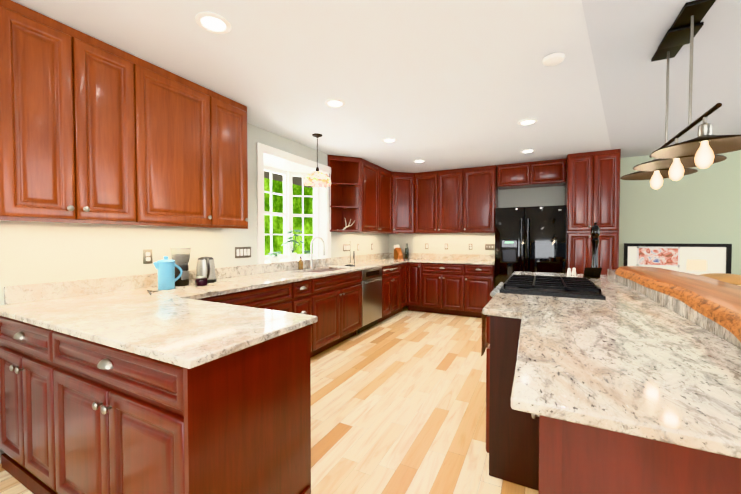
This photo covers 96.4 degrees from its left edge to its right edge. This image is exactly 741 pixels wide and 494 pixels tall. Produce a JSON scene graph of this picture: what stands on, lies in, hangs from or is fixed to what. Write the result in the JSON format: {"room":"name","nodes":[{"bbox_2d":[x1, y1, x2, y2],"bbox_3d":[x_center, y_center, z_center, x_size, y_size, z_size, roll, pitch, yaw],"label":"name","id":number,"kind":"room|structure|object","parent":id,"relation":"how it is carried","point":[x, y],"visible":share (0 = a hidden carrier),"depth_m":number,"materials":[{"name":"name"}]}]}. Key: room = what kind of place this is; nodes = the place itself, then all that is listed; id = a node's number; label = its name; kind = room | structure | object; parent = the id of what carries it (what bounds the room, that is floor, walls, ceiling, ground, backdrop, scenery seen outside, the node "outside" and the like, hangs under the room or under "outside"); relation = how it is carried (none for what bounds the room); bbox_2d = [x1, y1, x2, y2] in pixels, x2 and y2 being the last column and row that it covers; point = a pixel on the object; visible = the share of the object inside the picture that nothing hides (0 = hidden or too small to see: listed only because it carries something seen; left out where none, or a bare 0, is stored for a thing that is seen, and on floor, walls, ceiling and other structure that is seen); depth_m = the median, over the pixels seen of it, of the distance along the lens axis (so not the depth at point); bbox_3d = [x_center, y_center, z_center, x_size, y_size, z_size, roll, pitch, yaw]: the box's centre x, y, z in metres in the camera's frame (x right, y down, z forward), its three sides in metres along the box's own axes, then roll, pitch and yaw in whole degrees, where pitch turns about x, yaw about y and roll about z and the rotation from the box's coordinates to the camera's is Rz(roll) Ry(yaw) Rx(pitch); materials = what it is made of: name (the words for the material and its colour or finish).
{"room":"kitchen","nodes":[
{"label":"kitchen","id":0,"kind":"room"},
{"bbox_2d":[0,123,388,462],"bbox_3d":[-1.923,-0.024,2.470,0.160,2.515,10.040,1,2,27],"label":"wall","id":1,"kind":"structure","parent":0,"point":[37,252],"depth_m":2.48,"materials":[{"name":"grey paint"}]},
{"bbox_2d":[0,0,139,224],"bbox_3d":[-1.867,-0.711,1.988,0.361,1.112,0.663,1,2,27],"label":"upper cabinet","id":2,"kind":"object","parent":1,"relation":"attached to","point":[94,130],"depth_m":1.87,"materials":[{"name":"brown wood"}]},
{"bbox_2d":[143,249,152,263],"bbox_3d":[-1.756,0.076,2.611,0.008,0.115,0.070,1,2,27],"label":"outlet","id":3,"kind":"object","parent":1,"relation":"attached to","point":[147,253],"depth_m":2.61,"materials":[{"name":"beige plastic"}]},
{"bbox_2d":[120,59,215,227],"bbox_3d":[-1.586,-0.724,2.533,0.361,1.112,0.565,1,2,27],"label":"upper cabinet","id":4,"kind":"object","parent":1,"relation":"attached to","point":[178,117],"depth_m":2.44,"materials":[{"name":"brown wood"}]},
{"bbox_2d":[4,253,387,303],"bbox_3d":[-0.861,0.223,4.328,0.021,0.105,5.444,1,2,27],"label":"backsplash","id":5,"kind":"structure","parent":1,"relation":"attached to","point":[16,294],"depth_m":2.42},
{"bbox_2d":[212,91,247,227],"bbox_3d":[-1.366,-0.734,2.959,0.361,1.112,0.392,1,2,27],"label":"upper cabinet","id":6,"kind":"object","parent":1,"relation":"attached to","point":[231,116],"depth_m":2.88,"materials":[{"name":"brown wood"}]},
{"bbox_2d":[235,247,250,257],"bbox_3d":[-1.327,0.058,3.442,0.008,0.110,0.196,1,2,27],"label":"light switch","id":7,"kind":"object","parent":1,"relation":"attached to","point":[242,252],"depth_m":3.44,"materials":[{"name":"white plastic"}]},
{"bbox_2d":[256,142,330,263],"bbox_3d":[-1.125,-0.460,4.339,0.514,1.379,1.412,1,2,27],"label":"window frames","id":8,"kind":"structure","parent":1,"relation":"in","point":[287,214],"depth_m":4.67,"materials":[{"name":"white wood"}]},
{"bbox_2d":[265,258,321,262],"bbox_3d":[-1.136,0.203,4.360,0.490,0.069,1.230,1,2,27],"label":"sill","id":9,"kind":"structure","parent":1,"relation":"attached to","point":[283,260],"depth_m":4.22,"materials":[{"name":"white"}]},
{"bbox_2d":[267,252,278,261],"bbox_3d":[-1.179,0.119,4.005,0.145,0.115,0.146,1,2,27],"label":"potted plant","id":10,"kind":"object","parent":9,"relation":"on","point":[273,258],"visible":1,"depth_m":3.97,"materials":[{"name":"white ceramic"}]},
{"bbox_2d":[276,251,281,260],"bbox_3d":[-1.183,0.114,4.205,0.142,0.116,0.146,1,2,27],"label":"potted plant","id":11,"kind":"object","parent":9,"relation":"on","point":[278,257],"visible":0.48,"depth_m":4.18,"materials":[{"name":"white ceramic"}]},
{"bbox_2d":[281,230,303,259],"bbox_3d":[-1.020,-0.033,4.375,0.240,0.401,0.360,1,2,27],"label":"potted plant","id":12,"kind":"object","parent":9,"relation":"on","point":[292,256],"visible":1,"depth_m":4.34,"materials":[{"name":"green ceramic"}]},
{"bbox_2d":[303,250,310,258],"bbox_3d":[-0.887,0.104,4.624,0.146,0.116,0.137,1,2,27],"label":"potted plant","id":13,"kind":"object","parent":9,"relation":"on","point":[306,256],"visible":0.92,"depth_m":4.58,"materials":[{"name":"white ceramic"}]},
{"bbox_2d":[264,154,324,172],"bbox_3d":[-1.136,-1.090,4.330,0.489,0.061,1.230,1,2,27],"label":"trim","id":14,"kind":"structure","parent":1,"relation":"attached to","point":[276,163],"depth_m":4.30,"materials":[{"name":"white wood"}]},
{"bbox_2d":[343,244,349,251],"bbox_3d":[-0.384,0.014,5.267,0.008,0.111,0.183,1,2,27],"label":"outlet","id":15,"kind":"object","parent":1,"relation":"attached to","point":[346,247],"depth_m":5.26,"materials":[{"name":"beige plastic"}]},
{"bbox_2d":[340,157,391,233],"bbox_3d":[-0.030,-0.795,5.546,0.362,1.112,1.166,1,2,27],"label":"upper cabinet","id":16,"kind":"object","parent":1,"relation":"attached to","point":[367,196],"depth_m":5.11,"materials":[{"name":"brown wood"}]},
{"bbox_2d":[0,306,538,493],"bbox_3d":[2.038,1.292,1.278,10.000,0.060,11.500,1,2,27],"label":"floor","id":17,"kind":"structure","parent":0,"point":[398,403],"depth_m":2.46,"materials":[{"name":"beige wood"}]},
{"bbox_2d":[0,316,51,493],"bbox_3d":[-1.665,0.804,1.983,0.758,0.878,0.624,1,2,27],"label":"base cabinet","id":18,"kind":"object","parent":17,"relation":"on","point":[24,436],"depth_m":1.68,"materials":[{"name":"brown wood"}]},
{"bbox_2d":[48,328,311,493],"bbox_3d":[-0.888,0.814,1.582,0.992,0.878,0.624,1,2,27],"label":"base cabinet","id":19,"kind":"object","parent":17,"relation":"on","point":[129,384],"depth_m":1.30,"materials":[{"name":"brown wood"}]},
{"bbox_2d":[0,256,427,371],"bbox_3d":[-0.095,0.302,3.895,1.782,0.032,5.514,1,2,27],"label":"countertop","id":20,"kind":"structure","parent":19,"relation":"on","point":[190,326],"depth_m":1.78,"materials":[{"name":"beige stone"}]},
{"bbox_2d":[153,256,182,289],"bbox_3d":[-1.540,0.193,2.520,0.118,0.250,0.193,1,2,27],"label":"pitcher","id":21,"kind":"object","parent":20,"relation":"on","point":[166,278],"visible":1,"depth_m":2.46,"materials":[{"name":"blue ceramic"}]},
{"bbox_2d":[170,247,190,285],"bbox_3d":[-1.553,0.158,2.711,0.150,0.310,0.150,1,2,27],"label":"coffee grinder","id":22,"kind":"object","parent":20,"relation":"on","point":[180,256],"visible":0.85,"depth_m":2.66,"materials":[{"name":"black"}]},
{"bbox_2d":[196,276,206,285],"bbox_3d":[-1.379,0.276,2.703,0.084,0.074,0.083,1,2,27],"label":"candy jar","id":23,"kind":"object","parent":20,"relation":"on","point":[201,280],"visible":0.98,"depth_m":2.67,"materials":[{"name":"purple glass"}]},
{"bbox_2d":[195,256,216,282],"bbox_3d":[-1.423,0.196,2.893,0.215,0.226,0.168,1,2,27],"label":"electric kettle","id":24,"kind":"object","parent":20,"relation":"on","point":[205,265],"visible":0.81,"depth_m":2.84,"materials":[{"name":"silver metal"}]},
{"bbox_2d":[298,255,302,268],"bbox_3d":[-0.875,0.190,4.163,0.065,0.178,0.060,1,2,27],"label":"soap bottle","id":25,"kind":"object","parent":20,"relation":"on","point":[300,263],"visible":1,"depth_m":4.15,"materials":[{"name":"brown plastic"}]},
{"bbox_2d":[309,236,325,267],"bbox_3d":[-0.669,0.069,4.355,0.247,0.413,0.151,1,2,27],"label":"faucet","id":26,"kind":"object","parent":20,"relation":"on","point":[312,263],"depth_m":4.34,"materials":[{"name":"silver metal"}]},
{"bbox_2d":[345,241,354,265],"bbox_3d":[-0.292,0.090,4.760,0.150,0.348,0.150,1,2,27],"label":"paper towel holder","id":27,"kind":"object","parent":20,"relation":"on","point":[350,264],"visible":1,"depth_m":4.73,"materials":[{"name":"silver metal"}]},
{"bbox_2d":[394,245,402,258],"bbox_3d":[0.536,0.089,6.441,0.110,0.271,0.218,-1,1,-23],"label":"knife block","id":28,"kind":"object","parent":20,"relation":"on","point":[398,254],"visible":1,"depth_m":6.39,"materials":[{"name":"brown wood"}]},
{"bbox_2d":[405,243,408,258],"bbox_3d":[0.709,0.076,6.461,0.072,0.297,0.071,1,2,27],"label":"wine bottle","id":29,"kind":"object","parent":20,"relation":"on","point":[406,253],"visible":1,"depth_m":6.44,"materials":[{"name":"clear glass"}]},
{"bbox_2d":[312,324,315,356],"bbox_3d":[-0.948,0.769,3.472,0.660,0.878,0.300,1,2,27],"label":"base cabinet","id":30,"kind":"object","parent":17,"relation":"on","point":[313,325],"depth_m":3.49,"materials":[{"name":"brown wood"}]},
{"bbox_2d":[312,268,363,354],"bbox_3d":[-0.629,0.754,4.089,0.660,0.878,1.090,1,2,27],"label":"base cabinet","id":31,"kind":"object","parent":17,"relation":"on","point":[329,333],"depth_m":3.99,"materials":[{"name":"brown wood"}]},
{"bbox_2d":[364,264,383,329],"bbox_3d":[-0.237,0.736,4.849,0.660,0.878,0.620,1,2,27],"label":"base cabinet","id":32,"kind":"object","parent":17,"relation":"on","point":[373,313],"depth_m":4.76,"materials":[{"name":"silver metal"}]},
{"bbox_2d":[357,267,381,333],"bbox_3d":[-0.225,0.733,4.842,0.659,0.866,0.616,1,2,27],"label":"dishwasher","id":33,"kind":"object","parent":32,"relation":"in","point":[371,282],"depth_m":4.67,"materials":[{"name":"silver metal"}]},
{"bbox_2d":[384,264,403,319],"bbox_3d":[0.066,0.722,5.435,0.660,0.878,0.700,1,2,27],"label":"base cabinet","id":34,"kind":"object","parent":17,"relation":"on","point":[393,305],"depth_m":5.41,"materials":[{"name":"brown wood"}]},
{"bbox_2d":[404,260,407,306],"bbox_3d":[0.304,0.711,5.897,0.660,0.878,0.340,1,2,27],"label":"base cabinet","id":35,"kind":"object","parent":17,"relation":"on","point":[405,261],"depth_m":5.86,"materials":[{"name":"brown wood"}]},
{"bbox_2d":[408,264,419,310],"bbox_3d":[0.907,0.706,6.132,0.285,0.878,0.639,1,2,27],"label":"base cabinet","id":36,"kind":"object","parent":17,"relation":"on","point":[413,269],"depth_m":5.86,"materials":[{"name":"brown wood"}]},
{"bbox_2d":[420,264,463,315],"bbox_3d":[1.358,0.711,5.899,0.730,0.878,0.639,1,2,27],"label":"base cabinet","id":37,"kind":"object","parent":17,"relation":"on","point":[443,293],"depth_m":5.62,"materials":[{"name":"brown wood"}]},
{"bbox_2d":[408,260,494,263],"bbox_3d":[1.456,0.256,5.828,1.440,0.032,0.654,1,2,27],"label":"countertop","id":38,"kind":"structure","parent":37,"relation":"on","point":[409,261],"depth_m":5.64,"materials":[{"name":"beige stone"}]},
{"bbox_2d":[464,264,494,317],"bbox_3d":[1.886,0.718,5.627,0.460,0.878,0.639,1,2,27],"label":"base cabinet","id":39,"kind":"object","parent":17,"relation":"on","point":[478,278],"depth_m":5.36,"materials":[{"name":"brown wood"}]},
{"bbox_2d":[494,205,565,287],"bbox_3d":[2.504,0.280,5.221,0.954,1.773,0.768,1,2,27],"label":"fridge","id":40,"kind":"object","parent":17,"relation":"on","point":[530,239],"visible":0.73,"depth_m":4.91,"materials":[{"name":"black metal"}]},
{"bbox_2d":[565,149,620,274],"bbox_3d":[3.236,-0.081,4.894,0.615,2.510,0.671,1,2,27],"label":"pantry","id":41,"kind":"object","parent":17,"relation":"on","point":[592,190],"visible":0.62,"depth_m":4.62,"materials":[{"name":"brown wood"}]},
{"bbox_2d":[481,271,740,493],"bbox_3d":[1.334,0.749,2.206,1.153,0.978,3.404,1,2,27],"label":"kitchen island","id":42,"kind":"object","parent":17,"relation":"on","point":[623,380],"depth_m":0.90,"materials":[{"name":"beige stone"}]},
{"bbox_2d":[481,314,487,355],"bbox_3d":[0.884,0.643,2.540,0.044,0.356,0.190,1,2,27],"label":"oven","id":43,"kind":"object","parent":42,"relation":"hanging from","point":[484,344],"depth_m":2.55,"materials":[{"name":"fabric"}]},
{"bbox_2d":[490,274,605,299],"bbox_3d":[1.308,0.738,2.576,0.740,0.963,0.750,1,2,27],"label":"range","id":44,"kind":"object","parent":42,"relation":"in","point":[552,286],"depth_m":2.32,"materials":[{"name":"black metal"}]},
{"bbox_2d":[567,268,573,275],"bbox_3d":[2.061,0.256,3.437,0.043,0.080,0.043,0,1,12],"label":"salt","id":45,"kind":"object","parent":42,"relation":"on","point":[569,271],"depth_m":3.43,"materials":[{"name":"white ceramic"}]},
{"bbox_2d":[591,222,599,267],"bbox_3d":[2.298,0.021,3.388,0.083,0.553,0.083,1,2,27],"label":"pepper mill","id":46,"kind":"object","parent":42,"relation":"on","point":[595,231],"visible":0.81,"depth_m":3.37,"materials":[{"name":"black metal"}]},
{"bbox_2d":[600,266,740,369],"bbox_3d":[1.658,0.245,1.641,0.631,0.055,3.439,1,2,27],"label":"island countertop","id":47,"kind":"structure","parent":42,"relation":"on","point":[707,309],"depth_m":1.62,"materials":[{"name":"brown wood"}]},
{"bbox_2d":[583,267,601,277],"bbox_3d":[2.170,0.250,3.239,0.155,0.102,0.119,1,2,27],"label":"tablet stand","id":48,"kind":"object","parent":47,"relation":"on","point":[592,272],"visible":0.98,"depth_m":3.22,"materials":[{"name":"black plastic"}]},
{"bbox_2d":[701,273,740,284],"bbox_3d":[3.164,0.730,2.968,0.486,0.985,0.486,1,2,27],"label":"table","id":49,"kind":"object","parent":17,"relation":"on","point":[734,279],"visible":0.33,"depth_m":2.85,"materials":[{"name":"brown wood"}]},
{"bbox_2d":[11,0,740,172],"bbox_3d":[2.038,-1.291,1.217,10.000,0.082,11.500,1,2,27],"label":"ceiling","id":50,"kind":"structure","parent":0,"point":[437,85],"depth_m":2.37,"materials":[{"name":"white paint"}]},
{"bbox_2d":[195,12,230,33],"bbox_3d":[-0.888,-1.262,1.873,0.183,0.009,0.183,0,1,3],"label":"recessed light","id":51,"kind":"object","parent":50,"relation":"in","point":[213,21],"depth_m":1.86,"materials":[{"name":"white plastic"}]},
{"bbox_2d":[304,133,330,186],"bbox_3d":[-0.625,-1.023,3.893,0.316,0.582,0.316,1,2,27],"label":"light","id":52,"kind":"object","parent":50,"relation":"hanging from","point":[316,178],"visible":1,"depth_m":3.82,"materials":[{"name":"beige glass"}]},
{"bbox_2d":[325,99,344,107],"bbox_3d":[-0.319,-1.288,2.974,0.183,0.009,0.183,0,1,3],"label":"recessed light","id":53,"kind":"object","parent":50,"relation":"in","point":[335,103],"depth_m":2.96,"materials":[{"name":"white"}]},
{"bbox_2d":[382,138,396,142],"bbox_3d":[0.232,-1.314,4.085,0.183,0.009,0.183,0,1,-12],"label":"recessed light","id":54,"kind":"object","parent":50,"relation":"in","point":[388,140],"depth_m":4.07,"materials":[{"name":"white"}]},
{"bbox_2d":[413,160,424,162],"bbox_3d":[0.765,-1.340,5.183,0.183,0.009,0.183,0,1,18],"label":"recessed light","id":55,"kind":"object","parent":50,"relation":"in","point":[416,161],"depth_m":5.19,"materials":[{"name":"white"}]},
{"bbox_2d":[518,119,536,124],"bbox_3d":[1.637,-1.299,3.450,0.183,0.009,0.183,1,1,21],"label":"recessed light","id":56,"kind":"object","parent":50,"relation":"in","point":[527,121],"depth_m":3.44,"materials":[{"name":"white plastic"}]},
{"bbox_2d":[521,149,534,152],"bbox_3d":[2.179,-1.326,4.588,0.183,0.009,0.183,0,1,18],"label":"recessed light","id":57,"kind":"object","parent":50,"relation":"in","point":[528,150],"depth_m":4.58,"materials":[{"name":"white plastic"}]},
{"bbox_2d":[543,53,564,65],"bbox_3d":[1.232,-1.257,2.230,0.130,0.030,0.130,1,2,27],"label":"recessed light","id":58,"kind":"object","parent":50,"relation":"attached to","point":[553,59],"visible":1,"depth_m":2.20,"materials":[{"name":"white"}]},
{"bbox_2d":[620,0,740,188],"bbox_3d":[1.819,-0.830,1.960,0.410,0.874,1.170,1,2,27],"label":"pendant light","id":59,"kind":"object","parent":50,"relation":"hanging from","point":[677,160],"visible":1,"depth_m":1.81,"materials":[{"name":"black metal"}]},
{"bbox_2d":[389,150,740,274],"bbox_3d":[4.413,-0.078,4.758,9.000,2.515,0.160,1,2,27],"label":"wall","id":60,"kind":"structure","parent":0,"point":[701,206],"depth_m":4.77,"materials":[{"name":"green paint"}]},
{"bbox_2d":[392,172,415,233],"bbox_3d":[0.594,-0.785,6.054,0.319,1.056,0.319,1,2,27],"label":"upper cabinet","id":61,"kind":"object","parent":60,"relation":"attached to","point":[403,184],"depth_m":6.05,"materials":[{"name":"brown wood"}]},
{"bbox_2d":[416,168,463,233],"bbox_3d":[1.275,-0.808,6.065,0.890,1.112,0.362,1,2,27],"label":"upper cabinet","id":62,"kind":"object","parent":60,"relation":"attached to","point":[439,194],"depth_m":5.89,"materials":[{"name":"brown wood"}]},
{"bbox_2d":[388,253,494,259],"bbox_3d":[1.316,0.177,6.255,2.081,0.105,0.021,1,2,27],"label":"backsplash","id":63,"kind":"structure","parent":60,"relation":"attached to","point":[412,256],"depth_m":6.16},
{"bbox_2d":[464,165,497,232],"bbox_3d":[1.906,-0.800,5.740,0.530,1.112,0.362,1,2,27],"label":"upper cabinet","id":64,"kind":"object","parent":60,"relation":"attached to","point":[480,193],"depth_m":5.58,"materials":[{"name":"brown wood"}]},
{"bbox_2d":[485,244,494,249],"bbox_3d":[2.106,-0.001,5.851,0.162,0.115,0.017,1,2,27],"label":"outlet","id":65,"kind":"object","parent":60,"relation":"attached to","point":[487,246],"depth_m":5.85,"materials":[{"name":"beige plastic"}]},
{"bbox_2d":[496,162,531,190],"bbox_3d":[2.381,-1.169,5.486,0.488,0.362,0.362,1,2,27],"label":"upper cabinet","id":66,"kind":"object","parent":60,"relation":"attached to","point":[516,175],"depth_m":5.34,"materials":[{"name":"brown wood"}]},
{"bbox_2d":[532,159,565,186],"bbox_3d":[2.814,-1.164,5.262,0.487,0.362,0.362,1,2,27],"label":"upper cabinet","id":67,"kind":"object","parent":60,"relation":"attached to","point":[547,173],"depth_m":5.11,"materials":[{"name":"brown wood"}]},
{"bbox_2d":[623,243,731,274],"bbox_3d":[4.313,0.416,4.707,1.160,0.930,0.035,1,2,27],"label":"framed picture","id":68,"kind":"object","parent":60,"relation":"attached to","point":[698,259],"visible":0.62,"depth_m":4.66,"materials":[{"name":"black wood"},{"name":"paper"},{"name":"glass"}]},
{"label":"outside","id":69,"kind":"structure","parent":0,"visible":0},
{"bbox_2d":[264,171,312,187],"bbox_3d":[-2.339,-1.500,5.161,1.600,0.140,6.500,1,2,27],"label":"porch roof","id":70,"kind":"structure","parent":69,"point":[295,180],"depth_m":7.14,"materials":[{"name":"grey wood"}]},
{"bbox_2d":[264,178,312,255],"bbox_3d":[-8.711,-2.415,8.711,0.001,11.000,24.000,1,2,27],"label":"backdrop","id":71,"kind":"structure","parent":69,"point":[277,203],"depth_m":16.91,"materials":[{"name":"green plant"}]}
]}

